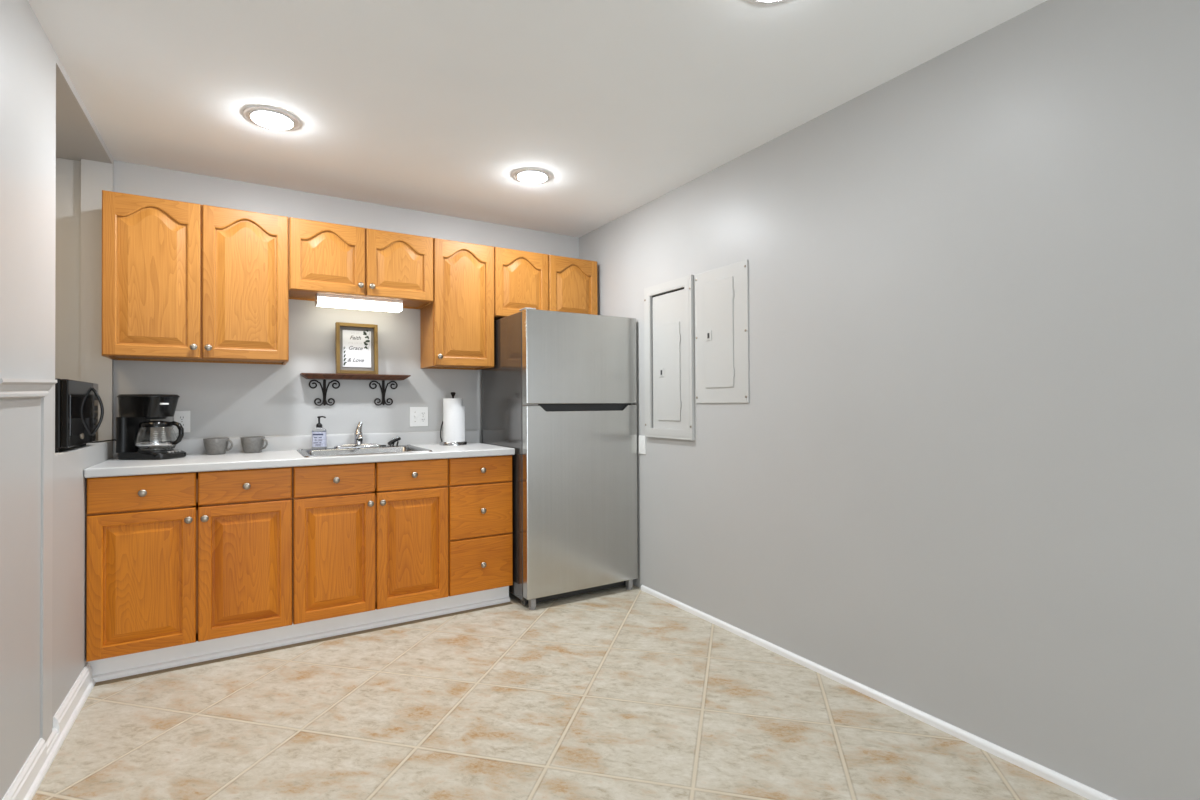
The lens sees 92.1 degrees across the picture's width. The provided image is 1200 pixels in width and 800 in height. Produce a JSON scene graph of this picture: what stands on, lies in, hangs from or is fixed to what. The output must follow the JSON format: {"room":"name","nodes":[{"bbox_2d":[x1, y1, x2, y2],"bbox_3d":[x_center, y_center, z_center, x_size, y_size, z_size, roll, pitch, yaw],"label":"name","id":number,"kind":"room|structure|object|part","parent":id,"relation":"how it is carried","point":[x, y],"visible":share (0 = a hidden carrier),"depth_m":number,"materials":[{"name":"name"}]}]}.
{"room":"kitchen","nodes":[
{"label":"kitchen","id":0,"kind":"room"},
{"bbox_2d":[0,0,113,799],"bbox_3d":[-0.757,-0.035,0.023,0.120,2.418,6.720,0,-1,-31],"label":"wall","id":1,"kind":"structure","parent":0,"point":[37,92],"depth_m":1.85,"materials":[{"name":"paint"}]},
{"bbox_2d":[0,378,56,742],"bbox_3d":[-1.722,0.533,1.747,0.028,1.202,0.560,0,-1,-31],"label":"trim","id":2,"kind":"structure","parent":1,"relation":"attached to","point":[9,388],"depth_m":1.90,"materials":[{"name":"paint"}]},
{"bbox_2d":[2,663,95,799],"bbox_3d":[-0.573,1.125,-0.136,0.028,0.092,6.040,0,-1,-31],"label":"baseboard","id":3,"kind":"structure","parent":1,"relation":"attached to","point":[29,778],"depth_m":1.94,"materials":[{"name":"white paint"}]},
{"bbox_2d":[55,157,578,442],"bbox_3d":[-1.667,-0.001,3.473,3.720,2.418,0.120,0,-1,-31],"label":"wall","id":4,"kind":"structure","parent":0,"point":[221,399],"depth_m":3.35,"materials":[{"name":"paint"}]},
{"bbox_2d":[174,411,189,432],"bbox_3d":[-2.213,0.119,3.063,0.072,0.116,0.008,0,-1,-31],"label":"wall outlet","id":5,"kind":"object","parent":4,"relation":"attached to","point":[183,417],"visible":0.63,"depth_m":3.06,"materials":[{"name":"white plastic"}]},
{"bbox_2d":[178,415,185,427],"bbox_3d":[-2.212,0.119,3.062,0.034,0.068,0.004,0,-1,-31],"label":"socket","id":6,"kind":"object","parent":5,"relation":"attached to","point":[181,418],"depth_m":3.06,"materials":[{"name":"white plastic"}]},
{"bbox_2d":[102,190,288,364],"bbox_3d":[-2.039,-0.580,2.975,0.760,0.764,0.355,0,-1,-31],"label":"upper cabinet","id":7,"kind":"object","parent":4,"relation":"attached to","point":[182,281],"visible":1,"depth_m":2.83,"materials":[{"name":"brown wood"}]},
{"bbox_3d":[-2.130,-0.582,2.759,0.374,0.760,0.020,0,-1,-31],"label":"door","id":8,"kind":"part","parent":7,"relation":"part of","materials":[{"name":"brown wood"}]},
{"bbox_3d":[-1.978,-0.254,2.818,0.032,0.032,0.030,0,-1,-31],"label":"knob","id":9,"kind":"part","parent":7,"relation":"part of","materials":[{"name":"silver metal"}]},
{"bbox_3d":[-1.927,-0.254,2.849,0.032,0.032,0.030,0,-1,-31],"label":"knob","id":10,"kind":"part","parent":7,"relation":"part of","materials":[{"name":"silver metal"}]},
{"bbox_3d":[-1.805,-0.582,2.957,0.374,0.760,0.020,0,-1,-31],"label":"door","id":11,"kind":"part","parent":7,"relation":"part of","materials":[{"name":"brown wood"}]},
{"bbox_2d":[113,430,478,457],"bbox_3d":[-1.632,0.251,3.407,1.907,0.085,0.022,0,-1,-31],"label":"backsplash","id":12,"kind":"structure","parent":4,"relation":"attached to","point":[286,442],"depth_m":3.42,"materials":[{"name":"white laminate"}]},
{"bbox_2d":[300,373,410,405],"bbox_3d":[-1.453,-0.054,3.461,0.600,0.187,0.124,0,-1,-31],"label":"wall shelf","id":13,"kind":"object","parent":4,"relation":"attached to","point":[333,376],"visible":1,"depth_m":3.43,"materials":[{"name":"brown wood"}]},
{"bbox_2d":[335,322,377,373],"bbox_3d":[-1.451,-0.299,3.457,0.232,0.303,0.052,0,-1,-31],"label":"picture frame","id":14,"kind":"object","parent":13,"relation":"on","point":[356,344],"visible":0.98,"depth_m":3.46,"materials":[{"name":"brown wood"}]},
{"bbox_2d":[342,330,370,367],"bbox_3d":[-1.454,-0.305,3.463,0.158,0.230,0.016,0,-1,-31],"label":"print","id":15,"kind":"object","parent":14,"relation":"attached to","point":[356,344],"depth_m":3.46,"materials":[{"name":"white paper"}]},
{"bbox_2d":[289,217,432,309],"bbox_3d":[-1.390,-0.770,3.374,0.760,0.385,0.355,0,-1,-31],"label":"upper cabinet","id":16,"kind":"object","parent":4,"relation":"attached to","point":[324,257],"visible":0.99,"depth_m":3.23,"materials":[{"name":"brown wood"}]},
{"bbox_3d":[-1.481,-0.771,3.157,0.374,0.381,0.020,0,-1,-31],"label":"door","id":17,"kind":"part","parent":16,"relation":"part of","materials":[{"name":"brown wood"}]},
{"bbox_2d":[315,293,402,312],"bbox_3d":[-1.395,-0.556,3.364,0.460,0.062,0.122,0,-1,-31],"label":"lamp","id":18,"kind":"object","parent":16,"relation":"attached to","point":[321,299],"visible":0.99,"depth_m":3.32,"materials":[{"name":"white plastic"}]},
{"bbox_3d":[-1.156,-0.771,3.355,0.374,0.381,0.020,0,-1,-31],"label":"door","id":19,"kind":"part","parent":16,"relation":"part of","materials":[{"name":"brown wood"}]},
{"bbox_2d":[410,407,427,426],"bbox_3d":[-1.157,0.113,3.704,0.116,0.124,0.016,0,-1,-31],"label":"wall outlet","id":20,"kind":"object","parent":4,"relation":"attached to","point":[418,416],"visible":1,"depth_m":3.70,"materials":[{"name":"white plastic"}]},
{"bbox_2d":[420,411,425,421],"bbox_3d":[-1.136,0.113,3.718,0.034,0.068,0.004,0,-1,-31],"label":"socket","id":21,"kind":"object","parent":20,"relation":"attached to","point":[422,413],"depth_m":3.72,"materials":[{"name":"white plastic"}]},
{"bbox_2d":[420,238,493,369],"bbox_3d":[-0.901,-0.580,3.670,0.379,0.764,0.355,0,-1,-31],"label":"upper cabinet","id":22,"kind":"object","parent":4,"relation":"attached to","point":[457,329],"visible":1,"depth_m":3.54,"materials":[{"name":"brown wood"}]},
{"bbox_2d":[494,247,597,320],"bbox_3d":[-0.422,-0.742,3.982,0.760,0.441,0.325,0,-1,-31],"label":"upper cabinet","id":23,"kind":"object","parent":4,"relation":"attached to","point":[522,279],"visible":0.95,"depth_m":3.82,"materials":[{"name":"brown wood"}]},
{"bbox_3d":[-0.505,-0.743,3.752,0.374,0.437,0.020,0,-1,-31],"label":"door","id":24,"kind":"part","parent":23,"relation":"part of","materials":[{"name":"brown wood"}]},
{"bbox_3d":[-0.180,-0.743,3.950,0.374,0.437,0.020,0,-1,-31],"label":"door","id":25,"kind":"part","parent":23,"relation":"part of","materials":[{"name":"brown wood"}]},
{"bbox_2d":[28,0,1046,237],"bbox_3d":[0.076,-1.277,0.616,3.720,0.132,6.840,0,-1,-31],"label":"ceiling","id":26,"kind":"structure","parent":0,"point":[430,106],"depth_m":2.26,"materials":[{"name":"paint"}]},
{"bbox_2d":[243,106,299,130],"bbox_3d":[-1.425,-1.206,2.515,0.216,0.026,0.216,0,-1,-31],"label":"recessed light","id":27,"kind":"object","parent":26,"relation":"in","point":[272,118],"visible":1,"depth_m":2.48,"materials":[{"name":"white plastic"}]},
{"bbox_2d":[512,168,551,183],"bbox_3d":[-0.370,-1.206,3.161,0.216,0.026,0.216,0,-1,-31],"label":"recessed light","id":28,"kind":"object","parent":26,"relation":"in","point":[526,175],"visible":1,"depth_m":3.13,"materials":[{"name":"white plastic"}]},
{"bbox_2d":[746,0,788,5],"bbox_3d":[0.518,-1.224,1.705,0.216,0.026,0.216,0,-1,-31],"label":"recessed light","id":29,"kind":"object","parent":26,"relation":"in","point":[756,2],"visible":1,"depth_m":1.80,"materials":[{"name":"white plastic"}]},
{"bbox_2d":[32,585,1088,799],"bbox_3d":[0.089,1.224,0.594,3.720,0.100,6.840,0,-1,-31],"label":"floor","id":30,"kind":"structure","parent":0,"point":[615,693],"depth_m":2.11,"materials":[{"name":"tile"}]},
{"bbox_2d":[86,467,292,661],"bbox_3d":[-1.957,0.766,2.840,0.760,0.876,0.637,0,-1,-31],"label":"base cabinet","id":31,"kind":"object","parent":30,"relation":"on","point":[173,559],"visible":0.96,"depth_m":2.57,"materials":[{"name":"brown wood"}]},
{"bbox_3d":[-1.974,0.788,2.503,0.374,0.604,0.020,0,-1,-31],"label":"door","id":32,"kind":"part","parent":31,"relation":"part of","materials":[{"name":"orange wood"}]},
{"bbox_3d":[-1.976,0.405,2.506,0.374,0.150,0.020,0,-1,-31],"label":"drawer","id":33,"kind":"part","parent":31,"relation":"part of","materials":[{"name":"orange wood"}]},
{"bbox_3d":[-1.963,0.404,2.485,0.032,0.032,0.030,0,-1,-31],"label":"knob","id":34,"kind":"part","parent":31,"relation":"part of","materials":[{"name":"silver metal"}]},
{"bbox_3d":[-1.825,0.536,2.567,0.032,0.032,0.030,0,-1,-31],"label":"knob","id":35,"kind":"part","parent":31,"relation":"part of","materials":[{"name":"silver metal"}]},
{"bbox_3d":[-1.774,0.536,2.598,0.032,0.032,0.030,0,-1,-31],"label":"knob","id":36,"kind":"part","parent":31,"relation":"part of","materials":[{"name":"silver metal"}]},
{"bbox_3d":[-1.651,0.405,2.704,0.374,0.150,0.020,0,-1,-31],"label":"drawer","id":37,"kind":"part","parent":31,"relation":"part of","materials":[{"name":"orange wood"}]},
{"bbox_3d":[-1.649,0.788,2.701,0.374,0.604,0.020,0,-1,-31],"label":"door","id":38,"kind":"part","parent":31,"relation":"part of","materials":[{"name":"orange wood"}]},
{"bbox_3d":[-1.638,0.403,2.683,0.032,0.032,0.030,0,-1,-31],"label":"knob","id":39,"kind":"part","parent":31,"relation":"part of","materials":[{"name":"silver metal"}]},
{"bbox_2d":[84,430,514,477],"bbox_3d":[-1.473,0.267,3.146,1.907,0.123,0.633,0,-1,-31],"label":"countertop","id":40,"kind":"structure","parent":31,"relation":"on","point":[280,451],"depth_m":3.04,"materials":[{"name":"white laminate"}]},
{"bbox_2d":[91,394,185,459],"bbox_3d":[-2.252,0.135,2.822,0.351,0.314,0.248,0,0,4],"label":"coffee maker","id":41,"kind":"object","parent":40,"relation":"on","point":[133,409],"visible":0.91,"depth_m":2.78,"materials":[{"name":"black plastic"}]},
{"bbox_3d":[-2.374,0.214,2.783,0.029,0.039,0.187,-1,-1,32],"label":"power cord","id":42,"kind":"part","parent":41,"relation":"part of","materials":[{"name":"black plastic"}]},
{"bbox_3d":[-2.301,0.173,2.856,0.054,0.171,0.168,0,0,4],"label":"water tank","id":43,"kind":"part","parent":41,"relation":"part of","materials":[{"name":"black plastic"}]},
{"bbox_3d":[-2.222,-0.015,2.853,0.224,0.014,0.186,0,0,4],"label":"lid","id":44,"kind":"part","parent":41,"relation":"part of","materials":[{"name":"black plastic"}]},
{"bbox_3d":[-2.185,0.254,2.848,0.144,0.008,0.144,0,0,4],"label":"warming plate","id":45,"kind":"part","parent":41,"relation":"part of","materials":[{"name":"black metal"}]},
{"bbox_3d":[-2.186,0.093,2.849,0.092,0.012,0.092,0,0,4],"label":"drip spout","id":46,"kind":"part","parent":41,"relation":"part of","materials":[{"name":"black plastic"}]},
{"bbox_2d":[134,421,183,450],"bbox_3d":[-2.173,0.178,2.839,0.203,0.142,0.172,-1,-1,39],"label":"coffee carafe","id":47,"kind":"object","parent":41,"relation":"on","point":[150,435],"visible":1,"depth_m":2.79,"materials":[{"name":"clear glass"}]},
{"bbox_3d":[-2.186,0.122,2.849,0.132,0.030,0.132,0,0,4],"label":"lid","id":48,"kind":"part","parent":47,"relation":"part of","materials":[{"name":"black plastic"}]},
{"bbox_3d":[-2.085,0.166,2.842,0.081,0.117,0.022,0,0,4],"label":"handle","id":49,"kind":"part","parent":47,"relation":"part of","materials":[{"name":"black plastic"}]},
{"bbox_2d":[203,438,232,454],"bbox_3d":[-2.027,0.250,3.067,0.127,0.086,0.116,0,-1,-41],"label":"mug","id":50,"kind":"object","parent":40,"relation":"on","point":[213,446],"visible":1,"depth_m":3.03,"materials":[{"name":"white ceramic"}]},
{"bbox_3d":[-1.964,0.245,3.065,0.043,0.064,0.011,0,0,-1],"label":"handle","id":51,"kind":"part","parent":50,"relation":"part of","materials":[{"name":"white ceramic"}]},
{"bbox_2d":[240,436,267,452],"bbox_3d":[-1.891,0.250,3.156,0.116,0.086,0.127,0,-1,-44],"label":"mug","id":52,"kind":"object","parent":40,"relation":"on","point":[255,444],"visible":1,"depth_m":3.12,"materials":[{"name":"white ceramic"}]},
{"bbox_3d":[-1.829,0.245,3.152,0.043,0.064,0.011,0,0,7],"label":"handle","id":53,"kind":"part","parent":52,"relation":"part of","materials":[{"name":"white ceramic"}]},
{"bbox_2d":[334,422,381,447],"bbox_3d":[-1.403,0.209,3.389,0.270,0.153,0.196,0,-1,-31],"label":"faucet","id":54,"kind":"object","parent":40,"relation":"on","point":[358,435],"visible":1,"depth_m":3.43,"materials":[{"name":"silver metal"}]},
{"bbox_3d":[-1.439,0.276,3.448,0.270,0.022,0.056,0,-1,-31],"label":"deck plate","id":55,"kind":"part","parent":54,"relation":"part of","materials":[{"name":"silver metal"}]},
{"bbox_3d":[-1.436,0.168,3.453,0.048,0.068,0.042,0,-1,-31],"label":"lever","id":56,"kind":"part","parent":54,"relation":"part of","materials":[{"name":"silver metal"}]},
{"bbox_3d":[-1.403,0.225,3.376,0.034,0.052,0.172,0,-1,-26],"label":"spout","id":57,"kind":"part","parent":54,"relation":"part of","materials":[{"name":"silver metal"}]},
{"bbox_2d":[296,444,431,456],"bbox_3d":[-1.325,0.371,3.243,0.635,0.182,0.562,0,-1,-31],"label":"sink","id":58,"kind":"object","parent":40,"relation":"in","point":[409,448],"visible":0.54,"depth_m":3.35,"materials":[{"name":"metal"}]},
{"bbox_2d":[312,416,326,448],"bbox_3d":[-1.616,0.192,3.335,0.079,0.189,0.050,0,-1,-11],"label":"soap dispenser","id":59,"kind":"object","parent":58,"relation":"on","point":[319,434],"visible":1,"depth_m":3.31,"materials":[{"name":"clear plastic"}]},
{"bbox_2d":[312,427,325,448],"bbox_3d":[-1.618,0.223,3.335,0.074,0.128,0.048,0,-1,-11],"label":"bottle","id":60,"kind":"object","parent":59,"relation":"attached to","point":[318,433],"depth_m":3.31,"materials":[{"name":"white plastic"}]},
{"bbox_2d":[382,436,400,445],"bbox_3d":[-1.282,0.258,3.540,0.126,0.062,0.036,0,-1,-31],"label":"sprayer","id":61,"kind":"object","parent":58,"relation":"on","point":[392,442],"visible":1,"depth_m":3.55,"materials":[{"name":"black plastic"}]},
{"bbox_2d":[439,392,466,445],"bbox_3d":[-0.939,0.124,3.700,0.172,0.337,0.172,0,-1,-31],"label":"paper towel holder","id":62,"kind":"object","parent":40,"relation":"on","point":[441,443],"visible":0.73,"depth_m":3.64,"materials":[{"name":"silver metal"}]},
{"bbox_2d":[443,398,464,441],"bbox_3d":[-0.936,0.134,3.700,0.127,0.275,0.125,0,-1,-31],"label":"paper towel roll","id":63,"kind":"object","parent":62,"relation":"on","point":[453,408],"visible":1,"depth_m":3.65,"materials":[{"name":"white paper"}]},
{"bbox_2d":[88,586,511,685],"bbox_3d":[-1.354,1.146,2.945,1.905,0.112,0.035,0,-1,-31],"label":"baseboard","id":64,"kind":"structure","parent":31,"relation":"attached to","point":[105,669],"depth_m":2.82,"materials":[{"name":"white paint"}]},
{"bbox_2d":[292,458,447,623],"bbox_3d":[-1.306,0.766,3.237,0.760,0.876,0.637,0,-1,-31],"label":"base cabinet","id":65,"kind":"object","parent":30,"relation":"on","point":[366,537],"visible":0.98,"depth_m":2.97,"materials":[{"name":"brown wood"}]},
{"bbox_3d":[-1.326,0.405,2.903,0.374,0.150,0.020,0,-1,-31],"label":"drawer","id":66,"kind":"part","parent":65,"relation":"part of","materials":[{"name":"orange wood"}]},
{"bbox_3d":[-1.323,0.788,2.900,0.374,0.604,0.020,0,-1,-31],"label":"door","id":67,"kind":"part","parent":65,"relation":"part of","materials":[{"name":"orange wood"}]},
{"bbox_3d":[-1.313,0.403,2.881,0.032,0.032,0.030,0,-1,-31],"label":"knob","id":68,"kind":"part","parent":65,"relation":"part of","materials":[{"name":"silver metal"}]},
{"bbox_3d":[-1.175,0.536,2.964,0.032,0.032,0.030,0,-1,-31],"label":"knob","id":69,"kind":"part","parent":65,"relation":"part of","materials":[{"name":"silver metal"}]},
{"bbox_3d":[-1.124,0.536,2.995,0.032,0.032,0.030,0,-1,-31],"label":"knob","id":70,"kind":"part","parent":65,"relation":"part of","materials":[{"name":"silver metal"}]},
{"bbox_3d":[-1.000,0.405,3.101,0.374,0.150,0.020,0,-1,-31],"label":"drawer","id":71,"kind":"part","parent":65,"relation":"part of","materials":[{"name":"orange wood"}]},
{"bbox_3d":[-0.998,0.788,3.098,0.374,0.604,0.020,0,-1,-31],"label":"door","id":72,"kind":"part","parent":65,"relation":"part of","materials":[{"name":"orange wood"}]},
{"bbox_3d":[-0.987,0.403,3.080,0.032,0.032,0.030,0,-1,-31],"label":"knob","id":73,"kind":"part","parent":65,"relation":"part of","materials":[{"name":"silver metal"}]},
{"bbox_2d":[448,455,512,595],"bbox_3d":[-0.818,0.766,3.534,0.379,0.876,0.637,0,-1,-31],"label":"base cabinet","id":74,"kind":"object","parent":30,"relation":"on","point":[480,523],"visible":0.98,"depth_m":3.28,"materials":[{"name":"brown wood"}]},
{"bbox_3d":[-0.675,0.405,3.300,0.374,0.150,0.020,0,-1,-31],"label":"drawer","id":75,"kind":"part","parent":74,"relation":"part of","materials":[{"name":"orange wood"}]},
{"bbox_3d":[-0.672,0.939,3.295,0.374,0.302,0.020,0,-1,-31],"label":"drawer","id":76,"kind":"part","parent":74,"relation":"part of","materials":[{"name":"orange wood"}]},
{"bbox_3d":[-0.674,0.634,3.298,0.374,0.296,0.020,0,-1,-31],"label":"drawer","id":77,"kind":"part","parent":74,"relation":"part of","materials":[{"name":"orange wood"}]},
{"bbox_2d":[482,307,637,609],"bbox_3d":[-0.280,0.343,3.775,0.760,1.722,0.733,0,-1,-31],"label":"refrigerator","id":78,"kind":"object","parent":30,"relation":"on","point":[560,390],"visible":0.97,"depth_m":3.44,"materials":[{"name":"metal"}]},
{"bbox_3d":[-0.108,-0.242,3.494,0.760,0.540,0.062,0,-1,-31],"label":"freezer door","id":79,"kind":"part","parent":78,"relation":"part of","materials":[{"name":"silver metal"}]},
{"bbox_3d":[-0.103,0.585,3.487,0.760,1.097,0.062,0,-1,-31],"label":"door","id":80,"kind":"part","parent":78,"relation":"part of","materials":[{"name":"silver metal"}]},
{"bbox_3d":[-0.105,0.058,3.508,0.620,0.049,0.032,0,-1,-31],"label":"recessed handle","id":81,"kind":"part","parent":78,"relation":"part of","materials":[{"name":"black plastic"}]},
{"bbox_2d":[579,0,1199,799],"bbox_3d":[1.650,-0.035,1.491,0.120,2.418,6.720,0,-1,-31],"label":"wall","id":82,"kind":"structure","parent":0,"point":[957,481],"depth_m":1.97,"materials":[{"name":"paint"}]},
{"bbox_2d":[639,435,645,453],"bbox_3d":[0.264,0.287,3.639,0.009,0.116,0.072,0,-1,-31],"label":"light switch","id":83,"kind":"object","parent":82,"relation":"attached to","point":[642,439],"visible":1,"depth_m":3.63,"materials":[{"name":"white plastic"}]},
{"bbox_2d":[644,275,694,439],"bbox_3d":[0.399,-0.229,3.405,0.023,0.919,0.445,0,-1,-31],"label":"breaker panel","id":84,"kind":"object","parent":82,"relation":"attached to","point":[668,306],"visible":1,"depth_m":3.38,"materials":[{"name":"paint"}]},
{"bbox_3d":[0.405,-0.159,3.401,0.006,0.569,0.205,0,-1,-31],"label":"panel door","id":85,"kind":"part","parent":84,"relation":"part of","materials":[{"name":"paint"}]},
{"bbox_2d":[695,260,748,402],"bbox_3d":[0.627,-0.335,3.036,0.017,0.712,0.396,0,-1,-31],"label":"breaker panel","id":86,"kind":"object","parent":82,"relation":"attached to","point":[721,294],"visible":1,"depth_m":3.02,"materials":[{"name":"paint"}]},
{"bbox_3d":[0.624,-0.343,3.040,0.005,0.564,0.210,0,-1,-31],"label":"panel door","id":87,"kind":"part","parent":86,"relation":"part of","materials":[{"name":"paint"}]},
{"bbox_2d":[641,585,1116,799],"bbox_3d":[1.774,1.155,1.160,0.014,0.030,5.810,0,-1,-31],"label":"baseboard","id":88,"kind":"structure","parent":82,"relation":"attached to","point":[1048,774],"depth_m":2.15,"materials":[{"name":"white paint"}]},
{"bbox_3d":[-2.453,0.007,1.939,0.780,2.385,1.680,0,-1,-31],"label":"wall","id":89,"kind":"structure","parent":0,"visible":0},
{"bbox_3d":[-2.354,0.222,2.045,0.500,0.040,1.600,0,-1,-31],"label":"trim","id":90,"kind":"structure","parent":89,"relation":"attached to","visible":0},
{"bbox_2d":[55,378,103,451],"bbox_3d":[-2.275,0.065,2.320,0.400,0.278,0.525,0,-1,-31],"label":"microwave","id":91,"kind":"object","parent":90,"relation":"on","point":[76,402],"visible":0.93,"depth_m":2.28,"materials":[{"name":"black plastic"}]},
{"bbox_3d":[-2.118,0.057,2.349,0.022,0.260,0.409,0,-1,-31],"label":"door","id":92,"kind":"part","parent":91,"relation":"part of","materials":[{"name":"black glass"}]},
{"bbox_3d":[-2.255,0.059,2.573,0.021,0.260,0.112,0,-1,-31],"label":"control panel","id":93,"kind":"part","parent":91,"relation":"part of","materials":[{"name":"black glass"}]},
{"bbox_3d":[-2.190,0.054,2.521,0.044,0.211,0.011,0,-1,-31],"label":"handle","id":94,"kind":"part","parent":91,"relation":"part of","materials":[{"name":"black plastic"}]}
]}

